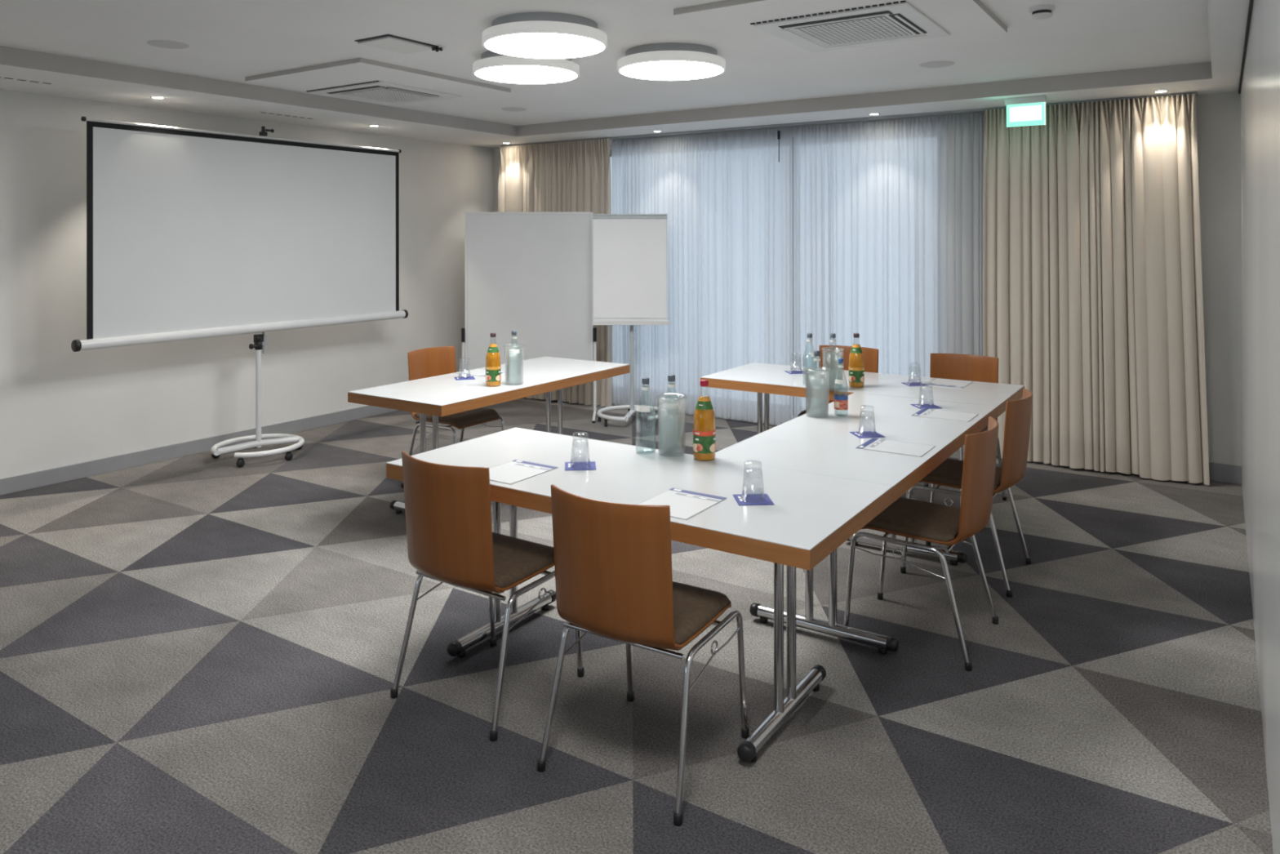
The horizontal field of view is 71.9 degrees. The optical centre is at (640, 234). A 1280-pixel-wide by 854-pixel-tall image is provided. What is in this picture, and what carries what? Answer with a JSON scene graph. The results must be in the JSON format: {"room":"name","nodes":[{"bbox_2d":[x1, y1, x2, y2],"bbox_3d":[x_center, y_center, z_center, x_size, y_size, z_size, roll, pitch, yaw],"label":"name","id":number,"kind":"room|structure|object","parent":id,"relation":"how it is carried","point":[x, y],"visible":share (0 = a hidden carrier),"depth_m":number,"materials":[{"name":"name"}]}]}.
{"room":"conference room","nodes":[
{"label":"conference room","id":0,"kind":"room"},
{"bbox_2d":[0,88,493,478],"bbox_3d":[-4.090,0.258,5.415,0.100,2.720,9.764,0,0,33],"label":"wall","id":1,"kind":"structure","parent":0,"point":[60,406],"depth_m":6.27,"materials":[{"name":"paint"}]},
{"bbox_2d":[0,404,399,495],"bbox_3d":[-4.122,1.568,5.256,0.015,0.100,9.464,0,0,33],"label":"baseboard","id":2,"kind":"structure","parent":1,"relation":"attached to","point":[8,485],"depth_m":6.30,"materials":[{"name":"paint"}]},
{"bbox_2d":[0,0,1249,147],"bbox_3d":[-1.381,-1.011,3.578,6.552,0.199,9.764,0,0,33],"label":"ceiling","id":3,"kind":"structure","parent":0,"point":[94,50],"depth_m":5.07,"materials":[{"name":"paint"}]},
{"bbox_2d":[0,75,57,84],"bbox_3d":[-3.643,-0.901,5.096,0.060,0.006,0.480,0,0,33],"label":"ceiling vent","id":4,"kind":"object","parent":3,"relation":"in","point":[1,77],"visible":1,"depth_m":5.16,"materials":[{"name":"metal"}]},
{"bbox_2d":[150,96,165,98],"bbox_3d":[-3.186,-0.901,5.829,0.092,0.004,0.092,0,0,33],"label":"recessed light","id":5,"kind":"object","parent":3,"relation":"in","point":[153,97],"visible":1,"depth_m":5.82,"materials":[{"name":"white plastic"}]},
{"bbox_2d":[146,40,189,48],"bbox_3d":[-2.500,-1.003,4.675,0.200,0.006,0.200,0,0,33],"label":"ceiling speaker","id":6,"kind":"object","parent":3,"relation":"attached to","point":[159,43],"visible":1,"depth_m":4.65,"materials":[{"name":"plastic"}]},
{"bbox_2d":[256,111,317,119],"bbox_3d":[-2.672,-0.900,6.684,0.060,0.006,0.480,0,0,33],"label":"ceiling vent","id":7,"kind":"object","parent":3,"relation":"in","point":[263,112],"visible":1,"depth_m":6.67,"materials":[{"name":"metal"}]},
{"bbox_2d":[244,57,511,106],"bbox_3d":[-1.710,-0.991,5.864,1.110,0.028,1.275,0,0,33],"label":"ceiling panel","id":8,"kind":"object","parent":3,"relation":"attached to","point":[356,70],"depth_m":5.55,"materials":[{"name":"paint"}]},
{"bbox_2d":[306,80,461,105],"bbox_3d":[-1.768,-0.967,6.116,0.725,0.018,0.738,0,0,33],"label":"vent","id":9,"kind":"object","parent":8,"relation":"attached to","point":[381,92],"visible":1,"depth_m":6.04,"materials":[{"name":"white metal"}]},
{"bbox_2d":[328,85,384,94],"bbox_3d":[-1.907,-0.961,5.900,0.520,0.006,0.062,0,0,33],"label":"outlet","id":10,"kind":"object","parent":9,"relation":"attached to","point":[366,88],"depth_m":5.90,"materials":[{"name":"grey metal"}]},
{"bbox_2d":[333,93,388,102],"bbox_3d":[-1.979,-0.962,6.265,0.050,0.002,0.440,0,0,33],"label":"outlet","id":11,"kind":"object","parent":9,"relation":"attached to","point":[337,95],"depth_m":6.25,"materials":[{"name":"white metal"}]},
{"bbox_2d":[341,88,431,102],"bbox_3d":[-1.761,-0.961,6.122,0.430,0.002,0.430,0,0,33],"label":"grille","id":12,"kind":"object","parent":9,"relation":"attached to","point":[384,95],"depth_m":6.10,"materials":[{"name":"white metal"}]},
{"bbox_2d":[384,87,439,97],"bbox_3d":[-1.544,-0.962,5.979,0.050,0.006,0.440,0,0,33],"label":"outlet","id":13,"kind":"object","parent":9,"relation":"attached to","point":[397,89],"depth_m":5.98,"materials":[{"name":"grey metal"}]},
{"bbox_2d":[389,96,443,103],"bbox_3d":[-1.619,-0.963,6.339,0.520,0.002,0.050,0,0,33],"label":"outlet","id":14,"kind":"object","parent":9,"relation":"attached to","point":[432,97],"depth_m":6.32,"materials":[{"name":"white metal"}]},
{"bbox_2d":[354,34,442,53],"bbox_3d":[-1.264,-0.993,4.665,0.290,0.030,0.370,0,0,33],"label":"ceiling hatch","id":15,"kind":"object","parent":3,"relation":"attached to","point":[387,42],"visible":1,"depth_m":4.63,"materials":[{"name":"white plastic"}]},
{"bbox_2d":[501,106,526,111],"bbox_3d":[-1.016,-1.001,7.081,0.200,0.006,0.200,0,0,33],"label":"ceiling speaker","id":16,"kind":"object","parent":3,"relation":"attached to","point":[512,108],"visible":1,"depth_m":7.04,"materials":[{"name":"plastic"}]},
{"bbox_2d":[472,50,579,84],"bbox_3d":[-0.649,-0.957,5.025,0.601,0.104,0.601,0,0,33],"label":"ceiling lamp","id":17,"kind":"object","parent":3,"relation":"attached to","point":[492,66],"visible":0.94,"depth_m":4.89,"materials":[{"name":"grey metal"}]},
{"bbox_2d":[475,65,577,84],"bbox_3d":[-0.649,-0.906,5.024,0.577,0.001,0.577,0,0,33],"label":"diffuser","id":18,"kind":"object","parent":17,"relation":"attached to","point":[528,74],"depth_m":5.01,"materials":[{"name":"white plastic"}]},
{"bbox_2d":[481,12,607,59],"bbox_3d":[-0.462,-0.958,4.271,0.601,0.104,0.601,0,0,33],"label":"ceiling lamp","id":19,"kind":"object","parent":3,"relation":"attached to","point":[531,35],"visible":1,"depth_m":4.10,"materials":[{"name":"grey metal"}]},
{"bbox_2d":[484,32,604,58],"bbox_3d":[-0.462,-0.908,4.271,0.577,0.001,0.577,0,0,33],"label":"diffuser","id":20,"kind":"object","parent":19,"relation":"attached to","point":[535,45],"depth_m":4.26,"materials":[{"name":"white plastic"}]},
{"bbox_2d":[617,42,725,80],"bbox_3d":[0.171,-0.958,4.912,0.601,0.104,0.601,0,0,33],"label":"ceiling lamp","id":21,"kind":"object","parent":3,"relation":"attached to","point":[666,61],"visible":1,"depth_m":4.75,"materials":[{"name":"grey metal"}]},
{"bbox_2d":[619,61,723,79],"bbox_3d":[0.171,-0.908,4.912,0.577,0.001,0.577,0,0,33],"label":"diffuser","id":22,"kind":"object","parent":21,"relation":"attached to","point":[656,70],"depth_m":4.90,"materials":[{"name":"white plastic"}]},
{"bbox_2d":[673,0,1007,59],"bbox_3d":[0.972,-0.999,4.145,1.180,0.028,1.205,0,0,33],"label":"ceiling panel","id":23,"kind":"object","parent":3,"relation":"attached to","point":[732,19],"depth_m":4.00,"materials":[{"name":"paint"}]},
{"bbox_2d":[750,0,950,52],"bbox_3d":[1.017,-0.976,4.227,0.725,0.018,0.738,0,0,33],"label":"air vent","id":24,"kind":"object","parent":23,"relation":"attached to","point":[896,21],"visible":1,"depth_m":4.15,"materials":[{"name":"white plastic"}]},
{"bbox_2d":[780,28,824,47],"bbox_3d":[0.807,-0.971,4.376,0.050,0.002,0.440,0,0,33],"label":"outlet","id":25,"kind":"object","parent":24,"relation":"attached to","point":[793,33],"depth_m":4.36,"materials":[{"name":"grey metal"}]},
{"bbox_2d":[777,10,893,29],"bbox_3d":[0.878,-0.972,4.011,0.520,0.002,0.062,0,0,33],"label":"outlet","id":26,"kind":"object","parent":24,"relation":"attached to","point":[877,14],"depth_m":4.00,"materials":[{"name":"grey metal"}]},
{"bbox_2d":[794,16,911,45],"bbox_3d":[1.024,-0.970,4.233,0.430,0.002,0.430,0,0,33],"label":"grille","id":27,"kind":"object","parent":24,"relation":"attached to","point":[875,28],"depth_m":4.22,"materials":[{"name":"grey metal"}]},
{"bbox_2d":[821,33,925,48],"bbox_3d":[1.167,-0.972,4.451,0.520,0.002,0.050,0,0,33],"label":"outlet","id":28,"kind":"object","parent":24,"relation":"attached to","point":[913,36],"depth_m":4.44,"materials":[{"name":"grey metal"}]},
{"bbox_2d":[888,13,926,34],"bbox_3d":[1.241,-0.972,4.091,0.050,0.002,0.440,0,0,33],"label":"outlet","id":29,"kind":"object","parent":24,"relation":"attached to","point":[904,21],"depth_m":4.08,"materials":[{"name":"grey metal"}]},
{"bbox_2d":[500,91,1198,146],"bbox_3d":[1.104,-0.901,7.351,5.980,0.014,0.100,0,0,33],"label":"track","id":30,"kind":"object","parent":3,"relation":"attached to","point":[974,110],"visible":0.86,"depth_m":6.98,"materials":[{"name":"grey metal"}]},
{"bbox_2d":[497,138,612,407],"bbox_3d":[-0.853,0.362,8.561,1.356,2.496,0.133,0,0,33],"label":"drape","id":31,"kind":"object","parent":30,"relation":"hanging from","point":[572,176],"visible":0.38,"depth_m":8.47,"materials":[{"name":"beige fabric"}]},
{"bbox_2d":[611,127,793,425],"bbox_3d":[0.499,0.356,7.833,1.834,2.491,0.056,0,0,33],"label":"sheer curtain","id":32,"kind":"object","parent":30,"relation":"hanging from","point":[726,198],"visible":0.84,"depth_m":7.73,"materials":[{"name":"white fabric"}]},
{"bbox_2d":[777,130,780,162],"bbox_3d":[1.144,-0.727,7.306,0.020,0.260,0.014,0,0,33],"label":"wand","id":33,"kind":"object","parent":30,"relation":"hanging from","point":[778,131],"visible":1,"depth_m":7.30,"materials":[{"name":"black plastic"}]},
{"bbox_2d":[793,112,984,417],"bbox_3d":[1.925,0.351,6.898,1.556,2.491,0.054,0,0,33],"label":"sheer curtain","id":34,"kind":"object","parent":30,"relation":"hanging from","point":[888,215],"visible":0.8,"depth_m":6.88,"materials":[{"name":"white fabric"}]},
{"bbox_2d":[982,93,1209,484],"bbox_3d":[3.045,0.350,6.005,1.376,2.496,0.138,0,0,31],"label":"drape","id":35,"kind":"object","parent":30,"relation":"hanging from","point":[1093,301],"visible":0.95,"depth_m":5.94,"materials":[{"name":"beige fabric"}]},
{"bbox_2d":[919,60,954,67],"bbox_3d":[1.762,-1.009,5.252,0.200,0.006,0.200,0,0,33],"label":"ceiling speaker","id":36,"kind":"object","parent":3,"relation":"attached to","point":[940,64],"visible":1,"depth_m":5.22,"materials":[{"name":"plastic"}]},
{"bbox_2d":[1004,95,1046,127],"bbox_3d":[2.566,-0.817,5.888,0.250,0.193,0.056,0,0,33],"label":"exit sign","id":37,"kind":"object","parent":3,"relation":"hanging from","point":[1028,110],"visible":1,"depth_m":5.88,"materials":[{"name":"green plastic"}]},
{"bbox_2d":[1029,4,1054,19],"bbox_3d":[1.794,-0.989,3.949,0.104,0.052,0.104,0,0,33],"label":"smoke detector","id":38,"kind":"object","parent":3,"relation":"attached to","point":[1043,11],"visible":1,"depth_m":3.92,"materials":[{"name":"white plastic"}]},
{"bbox_2d":[1153,89,1168,93],"bbox_3d":[3.329,-0.913,5.651,0.092,0.004,0.092,0,0,33],"label":"recessed light","id":39,"kind":"object","parent":3,"relation":"in","point":[1163,91],"visible":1,"depth_m":5.65,"materials":[{"name":"white plastic"}]},
{"bbox_2d":[0,396,1273,853],"bbox_3d":[-1.382,1.640,3.564,6.492,0.060,9.684,0,0,33],"label":"floor","id":40,"kind":"structure","parent":0,"point":[200,652],"depth_m":3.09,"materials":[{"name":"grey carpet"}]},
{"bbox_2d":[71,116,408,467],"bbox_3d":[-2.743,0.411,6.497,0.607,2.415,2.630,0,0,33],"label":"projection screen","id":41,"kind":"object","parent":40,"relation":"on","point":[192,233],"visible":1,"depth_m":6.28,"materials":[{"name":"fabric"}]},
{"bbox_2d":[400,346,504,487],"bbox_3d":[-1.206,1.185,5.709,0.545,0.858,0.492,0,0,34],"label":"chair","id":42,"kind":"object","parent":40,"relation":"on","point":[426,362],"visible":0.56,"depth_m":5.73,"materials":[{"name":"brown wood"}]},
{"bbox_2d":[390,450,584,741],"bbox_3d":[-0.542,1.178,3.119,0.492,0.858,0.545,0,0,34],"label":"chair","id":43,"kind":"object","parent":40,"relation":"on","point":[451,538],"visible":0.93,"depth_m":2.90,"materials":[{"name":"brown wood"}]},
{"bbox_2d":[347,356,629,514],"bbox_3d":[-0.847,1.243,5.410,0.730,0.740,1.713,0,0,33],"label":"conference table","id":44,"kind":"object","parent":40,"relation":"on","point":[442,395],"visible":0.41,"depth_m":5.08,"materials":[{"name":"white laminate"}]},
{"bbox_2d":[454,376,475,380],"bbox_3d":[-1.066,0.872,5.353,0.115,0.002,0.115,0,0,-17],"label":"coaster","id":45,"kind":"object","parent":44,"relation":"on","point":[459,378],"visible":1,"depth_m":5.34,"materials":[{"name":"paper"}]},
{"bbox_2d":[456,368,508,377],"bbox_3d":[-0.997,0.871,5.559,0.263,0.004,0.206,0,0,33],"label":"notepad","id":46,"kind":"object","parent":44,"relation":"on","point":[479,372],"visible":0.59,"depth_m":5.55,"materials":[{"name":"paper"}]},
{"bbox_2d":[485,333,501,386],"bbox_3d":[-0.849,0.720,5.091,0.089,0.303,0.088,0,0,19],"label":"juice bottle","id":47,"kind":"object","parent":44,"relation":"on","point":[493,376],"visible":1,"depth_m":5.06,"materials":[{"name":"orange glass"}]},
{"bbox_3d":[-0.736,0.758,5.142,0.122,0.228,0.122,0,0,33],"label":"cooler","id":48,"kind":"object","parent":44,"relation":"on","visible":0},
{"bbox_2d":[508,330,519,353],"bbox_3d":[-0.736,0.709,5.143,0.081,0.297,0.081,0,0,-13],"label":"water bottle","id":49,"kind":"object","parent":48,"relation":"in","point":[513,332],"visible":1,"depth_m":5.12,"materials":[{"name":"clear glass"}]},
{"bbox_2d":[461,212,597,422],"bbox_3d":[-0.985,0.710,7.806,1.192,1.815,0.498,0,0,0],"label":"pinboard","id":50,"kind":"object","parent":40,"relation":"on","point":[530,274],"visible":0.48,"depth_m":7.80,"materials":[{"name":"fabric"}]},
{"bbox_2d":[592,213,669,428],"bbox_3d":[-0.083,0.721,7.601,0.655,1.790,0.578,0,0,0],"label":"flip chart","id":51,"kind":"object","parent":40,"relation":"on","point":[630,283],"visible":1,"depth_m":7.55,"materials":[{"name":"white paper"}]},
{"bbox_2d":[592,320,669,324],"bbox_3d":[-0.083,0.753,7.528,0.655,0.035,0.075,0,0,0],"label":"tray","id":52,"kind":"object","parent":51,"relation":"on","point":[594,322],"depth_m":7.49,"materials":[{"name":"white plastic"}]},
{"bbox_2d":[386,426,893,762],"bbox_3d":[-0.049,1.237,3.198,1.713,0.740,0.738,0,0,33],"label":"conference table","id":53,"kind":"object","parent":40,"relation":"on","point":[811,515],"visible":0.92,"depth_m":3.00,"materials":[{"name":"white laminate"}]},
{"bbox_2d":[488,459,558,484],"bbox_3d":[-0.463,0.866,3.226,0.206,0.004,0.263,0,0,33],"label":"notepad","id":54,"kind":"object","parent":53,"relation":"on","point":[514,471],"visible":0.86,"depth_m":3.23,"materials":[{"name":"paper"}]},
{"bbox_2d":[564,461,595,470],"bbox_3d":[-0.225,0.866,3.302,0.115,0.002,0.115,0,0,-5],"label":"coaster","id":55,"kind":"object","parent":53,"relation":"on","point":[585,465],"visible":1,"depth_m":3.30,"materials":[{"name":"blue paper"}]},
{"bbox_2d":[635,377,656,453],"bbox_3d":[0.020,0.719,3.509,0.081,0.297,0.081,0,0,33],"label":"water bottle","id":56,"kind":"object","parent":53,"relation":"on","point":[645,380],"visible":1,"depth_m":3.49,"materials":[{"name":"clear glass"}]},
{"bbox_2d":[637,488,727,519],"bbox_3d":[0.125,0.864,2.841,0.206,0.004,0.263,0,0,33],"label":"notepad","id":57,"kind":"object","parent":53,"relation":"on","point":[685,504],"visible":0.8,"depth_m":2.85,"materials":[{"name":"paper"}]},
{"bbox_2d":[693,379,715,460],"bbox_3d":[0.247,0.715,3.411,0.089,0.303,0.088,0,0,25],"label":"juice bottle","id":58,"kind":"object","parent":53,"relation":"on","point":[704,426],"visible":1,"depth_m":3.38,"materials":[{"name":"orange glass"}]},
{"bbox_2d":[733,493,774,505],"bbox_3d":[0.367,0.864,2.877,0.115,0.002,0.115,0,0,-4],"label":"coaster","id":59,"kind":"object","parent":53,"relation":"on","point":[741,499],"visible":1,"depth_m":2.87,"materials":[{"name":"blue paper"}]},
{"bbox_3d":[0.123,0.753,3.490,0.122,0.228,0.122,0,0,33],"label":"cooler","id":60,"kind":"object","parent":53,"relation":"on","visible":0},
{"bbox_2d":[662,374,681,450],"bbox_3d":[0.122,0.704,3.490,0.081,0.297,0.081,0,0,10],"label":"water bottle","id":61,"kind":"object","parent":60,"relation":"in","point":[671,378],"visible":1,"depth_m":3.48,"materials":[{"name":"clear glass"}]},
{"bbox_2d":[537,484,748,826],"bbox_3d":[0.014,1.177,2.712,0.492,0.858,0.545,0,0,31],"label":"chair","id":62,"kind":"object","parent":40,"relation":"on","point":[614,581],"visible":1,"depth_m":2.49,"materials":[{"name":"brown wood"}]},
{"bbox_2d":[797,345,879,417],"bbox_3d":[1.276,1.180,5.711,0.492,0.858,0.545,0,0,32],"label":"chair","id":63,"kind":"object","parent":40,"relation":"on","point":[828,359],"visible":0.11,"depth_m":5.95,"materials":[{"name":"brown wood"}]},
{"bbox_2d":[715,392,996,654],"bbox_3d":[1.024,1.236,3.942,0.738,0.740,1.681,0,0,33],"label":"conference table","id":64,"kind":"object","parent":40,"relation":"on","point":[813,442],"visible":0.84,"depth_m":3.64,"materials":[{"name":"white laminate"}]},
{"bbox_2d":[834,358,848,409],"bbox_3d":[0.959,0.730,4.226,0.067,0.273,0.066,0,0,33],"label":"water bottle","id":65,"kind":"object","parent":64,"relation":"on","point":[841,401],"visible":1,"depth_m":4.20,"materials":[{"name":"clear glass"}]},
{"bbox_2d":[849,431,885,438],"bbox_3d":[0.979,0.865,3.815,0.115,0.002,0.115,0,0,-8],"label":"coaster","id":66,"kind":"object","parent":64,"relation":"on","point":[861,434],"visible":1,"depth_m":3.81,"materials":[{"name":"blue paper"}]},
{"bbox_2d":[855,437,935,457],"bbox_3d":[1.035,0.864,3.587,0.263,0.004,0.206,0,0,33],"label":"notepad","id":67,"kind":"object","parent":64,"relation":"on","point":[906,448],"visible":1,"depth_m":3.58,"materials":[{"name":"paper"}]},
{"bbox_2d":[910,403,942,408],"bbox_3d":[1.438,0.865,4.445,0.115,0.002,0.115,0,0,-7],"label":"coaster","id":68,"kind":"object","parent":64,"relation":"on","point":[930,406],"visible":1,"depth_m":4.44,"materials":[{"name":"paper"}]},
{"bbox_2d":[911,408,978,422],"bbox_3d":[1.457,0.864,4.229,0.263,0.004,0.206,0,0,33],"label":"notepad","id":69,"kind":"object","parent":64,"relation":"on","point":[924,412],"visible":1,"depth_m":4.21,"materials":[{"name":"paper"}]},
{"bbox_3d":[0.843,0.753,4.213,0.122,0.228,0.122,0,0,33],"label":"cooler","id":70,"kind":"object","parent":64,"relation":"on","visible":0},
{"bbox_2d":[809,350,826,413],"bbox_3d":[0.843,0.704,4.213,0.081,0.297,0.081,0,0,-35],"label":"water bottle","id":71,"kind":"object","parent":70,"relation":"in","point":[816,353],"visible":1,"depth_m":4.20,"materials":[{"name":"clear glass"}]},
{"bbox_2d":[700,362,1024,508],"bbox_3d":[1.283,1.238,5.225,1.713,0.740,0.738,0,0,33],"label":"conference table","id":72,"kind":"object","parent":40,"relation":"on","point":[760,378],"visible":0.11,"depth_m":5.12,"materials":[{"name":"white laminate"}]},
{"bbox_2d":[784,370,808,373],"bbox_3d":[0.980,0.868,5.560,0.115,0.002,0.115,0,0,-9],"label":"coaster","id":73,"kind":"object","parent":72,"relation":"on","point":[788,371],"visible":1,"depth_m":5.55,"materials":[{"name":"paper"}]},
{"bbox_2d":[802,333,814,357],"bbox_3d":[0.977,0.720,5.100,0.081,0.297,0.081,0,0,32],"label":"water bottle","id":74,"kind":"object","parent":72,"relation":"on","point":[809,335],"visible":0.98,"depth_m":5.09,"materials":[{"name":"clear glass"}]},
{"bbox_2d":[848,333,864,387],"bbox_3d":[1.231,0.717,5.034,0.089,0.303,0.088,0,0,33],"label":"juice bottle","id":75,"kind":"object","parent":72,"relation":"on","point":[856,366],"visible":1,"depth_m":5.00,"materials":[{"name":"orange glass"}]},
{"bbox_2d":[902,382,928,386],"bbox_3d":[1.586,0.866,5.108,0.115,0.002,0.115,0,0,-7],"label":"coaster","id":76,"kind":"object","parent":72,"relation":"on","point":[909,384],"visible":1,"depth_m":5.10,"materials":[{"name":"paper"}]},
{"bbox_2d":[925,378,973,388],"bbox_3d":[1.794,0.865,5.133,0.206,0.004,0.263,0,0,33],"label":"notepad","id":77,"kind":"object","parent":72,"relation":"on","point":[937,382],"visible":1,"depth_m":5.12,"materials":[{"name":"paper"}]},
{"bbox_3d":[1.079,0.754,4.955,0.122,0.228,0.122,0,0,33],"label":"cooler","id":78,"kind":"object","parent":72,"relation":"on","visible":0},
{"bbox_2d":[830,333,839,357],"bbox_3d":[1.079,0.705,4.955,0.081,0.297,0.081,0,0,9],"label":"water bottle","id":79,"kind":"object","parent":78,"relation":"in","point":[832,335],"visible":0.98,"depth_m":4.94,"materials":[{"name":"clear glass"}]},
{"bbox_2d":[844,416,999,671],"bbox_3d":[1.154,1.176,3.568,0.545,0.858,0.492,0,0,33],"label":"chair","id":80,"kind":"object","parent":40,"relation":"on","point":[933,522],"visible":0.9,"depth_m":3.40,"materials":[{"name":"brown wood"}]},
{"bbox_2d":[905,353,1006,500],"bbox_3d":[1.887,1.178,5.292,0.492,0.858,0.545,0,0,33],"label":"chair","id":81,"kind":"object","parent":40,"relation":"on","point":[971,367],"visible":0.14,"depth_m":5.50,"materials":[{"name":"brown wood"}]},
{"bbox_2d":[900,388,1032,597],"bbox_3d":[1.581,1.177,4.230,0.545,0.858,0.492,0,0,33],"label":"chair","id":82,"kind":"object","parent":40,"relation":"on","point":[948,473],"visible":0.74,"depth_m":4.04,"materials":[{"name":"brown wood"}]},
{"bbox_2d":[493,92,1241,466],"bbox_3d":[1.246,0.253,7.573,6.452,2.720,0.300,0,0,33],"label":"wall","id":83,"kind":"structure","parent":0,"point":[1218,116],"depth_m":5.74,"materials":[{"name":"grey paint"}]},
{"bbox_2d":[609,137,794,415],"bbox_3d":[0.996,0.354,7.719,3.290,2.360,0.070,0,0,33],"label":"window","id":84,"kind":"structure","parent":83,"relation":"in","point":[793,137],"depth_m":7.48,"materials":[{"name":"glass"}]},
{"bbox_2d":[1208,462,1241,484],"bbox_3d":[1.161,1.556,7.439,6.452,0.115,0.015,0,0,33],"label":"baseboard","id":85,"kind":"structure","parent":83,"relation":"attached to","point":[1222,473],"depth_m":5.71,"materials":[{"name":"paint"}]},
{"bbox_2d":[1240,0,1279,853],"bbox_3d":[1.387,0.241,1.819,0.100,2.720,9.764,0,0,33],"label":"wall","id":86,"kind":"structure","parent":0,"point":[1260,83],"depth_m":2.74,"materials":[{"name":"white paint"}]},
{"bbox_2d":[1238,0,1253,93],"bbox_3d":[1.255,-0.914,1.727,0.011,0.012,9.464,0,0,33],"label":"trim","id":87,"kind":"structure","parent":86,"relation":"attached to","point":[1251,3],"depth_m":4.15,"materials":[{"name":"black metal"}]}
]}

